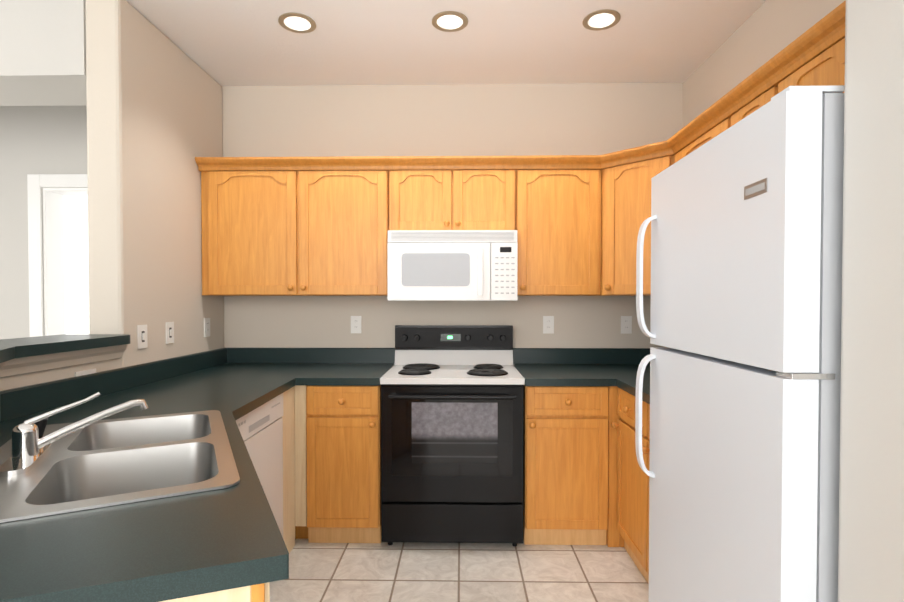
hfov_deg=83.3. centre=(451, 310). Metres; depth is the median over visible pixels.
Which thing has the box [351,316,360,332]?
electrical outlet
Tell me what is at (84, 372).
outlet
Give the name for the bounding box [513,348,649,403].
countertop
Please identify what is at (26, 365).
trim
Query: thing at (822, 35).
crown molding
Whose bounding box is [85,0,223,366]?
wall pillar
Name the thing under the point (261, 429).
dishwasher
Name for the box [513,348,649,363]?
backsplash
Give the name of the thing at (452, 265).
over-the-range microwave
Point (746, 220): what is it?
refrigerator
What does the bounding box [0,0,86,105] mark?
wall
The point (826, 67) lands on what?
upper cabinet
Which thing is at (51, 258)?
door frame
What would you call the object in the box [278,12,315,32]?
recessed light
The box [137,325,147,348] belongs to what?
light switch
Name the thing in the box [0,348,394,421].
backsplash
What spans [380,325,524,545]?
range
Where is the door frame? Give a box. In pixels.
[27,174,87,336]
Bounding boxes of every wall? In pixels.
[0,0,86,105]
[0,83,682,347]
[0,358,121,390]
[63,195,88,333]
[682,0,844,127]
[838,0,903,601]
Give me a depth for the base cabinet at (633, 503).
2.57 m
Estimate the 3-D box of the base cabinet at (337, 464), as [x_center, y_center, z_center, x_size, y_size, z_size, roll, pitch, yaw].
[-0.948,0.833,2.965,1.125,0.872,0.821,0,1,1]
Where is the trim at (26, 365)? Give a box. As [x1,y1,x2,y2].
[0,344,126,377]
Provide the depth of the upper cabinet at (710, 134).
2.45 m
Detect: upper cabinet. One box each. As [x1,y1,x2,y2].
[201,170,388,295]
[389,170,520,233]
[517,170,600,295]
[597,155,674,295]
[675,127,714,162]
[715,86,774,136]
[775,38,844,94]
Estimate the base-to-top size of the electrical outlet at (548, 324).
0.115 m
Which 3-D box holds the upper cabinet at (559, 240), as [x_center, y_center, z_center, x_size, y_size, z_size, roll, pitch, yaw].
[0.636,-0.466,3.164,0.503,0.746,0.323,0,1,1]
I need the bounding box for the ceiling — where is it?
[126,0,765,85]
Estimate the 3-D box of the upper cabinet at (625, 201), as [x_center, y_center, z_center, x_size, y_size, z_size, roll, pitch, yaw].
[1.187,-0.464,3.012,0.600,0.746,0.606,0,1,1]
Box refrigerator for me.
[635,85,844,601]
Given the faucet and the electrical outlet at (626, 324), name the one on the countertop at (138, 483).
the faucet
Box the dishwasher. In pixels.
[236,393,282,536]
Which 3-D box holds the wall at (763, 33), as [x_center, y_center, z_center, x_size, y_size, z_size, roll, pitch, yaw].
[1.555,-0.087,2.178,0.160,2.739,2.278,0,1,1]
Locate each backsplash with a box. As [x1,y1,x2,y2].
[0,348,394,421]
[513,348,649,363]
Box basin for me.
[0,410,239,522]
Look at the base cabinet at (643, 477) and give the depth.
2.31 m
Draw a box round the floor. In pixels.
[270,539,648,601]
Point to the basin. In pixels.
(123, 466)
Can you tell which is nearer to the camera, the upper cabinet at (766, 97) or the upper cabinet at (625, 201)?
the upper cabinet at (766, 97)
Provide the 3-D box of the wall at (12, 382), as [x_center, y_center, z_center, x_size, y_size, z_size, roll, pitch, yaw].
[-1.234,0.734,1.318,0.860,1.128,2.070,0,1,1]
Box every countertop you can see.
[0,348,394,601]
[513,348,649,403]
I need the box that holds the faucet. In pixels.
[0,392,147,476]
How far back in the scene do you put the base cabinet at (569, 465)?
2.72 m
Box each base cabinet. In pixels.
[160,582,269,601]
[282,385,381,552]
[523,385,619,546]
[611,387,638,568]
[639,401,649,583]
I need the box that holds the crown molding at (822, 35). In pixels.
[195,0,845,171]
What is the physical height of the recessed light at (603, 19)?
0.076 m
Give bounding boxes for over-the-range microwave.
[387,230,517,300]
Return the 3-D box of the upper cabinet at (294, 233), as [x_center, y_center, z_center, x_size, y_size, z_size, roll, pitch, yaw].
[-0.942,-0.467,3.192,1.128,0.746,0.323,0,1,1]
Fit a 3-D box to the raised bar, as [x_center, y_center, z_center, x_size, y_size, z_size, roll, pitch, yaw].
[-1.265,0.149,1.241,1.100,0.040,2.201,0,1,1]
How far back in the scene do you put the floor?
2.46 m
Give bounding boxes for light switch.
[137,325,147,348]
[166,322,173,343]
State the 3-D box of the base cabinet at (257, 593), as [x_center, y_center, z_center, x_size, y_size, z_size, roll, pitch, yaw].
[-0.626,0.872,0.735,0.646,0.872,0.263,0,1,1]
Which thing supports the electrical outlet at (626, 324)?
attached to the wall at (446, 120)
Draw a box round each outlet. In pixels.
[75,369,95,376]
[204,318,209,336]
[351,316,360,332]
[543,316,553,333]
[621,316,631,333]
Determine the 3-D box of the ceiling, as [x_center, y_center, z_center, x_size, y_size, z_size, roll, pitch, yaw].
[-1.278,-1.508,1.014,10.500,0.140,9.100,0,1,1]
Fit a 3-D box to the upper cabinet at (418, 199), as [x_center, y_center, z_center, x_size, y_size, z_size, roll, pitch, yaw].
[0.003,-0.655,3.172,0.759,0.368,0.323,0,1,1]
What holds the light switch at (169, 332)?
attached to the wall pillar
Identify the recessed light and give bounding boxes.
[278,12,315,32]
[432,11,467,31]
[582,9,620,30]
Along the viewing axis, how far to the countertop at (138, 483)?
1.26 m
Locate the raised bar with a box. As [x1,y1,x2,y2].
[0,334,129,362]
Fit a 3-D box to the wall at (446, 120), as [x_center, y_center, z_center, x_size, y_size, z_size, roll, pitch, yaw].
[-2.414,-0.110,3.469,8.143,2.740,0.160,0,1,1]
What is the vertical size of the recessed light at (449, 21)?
0.076 m
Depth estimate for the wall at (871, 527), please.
0.96 m
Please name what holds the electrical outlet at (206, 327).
attached to the wall pillar

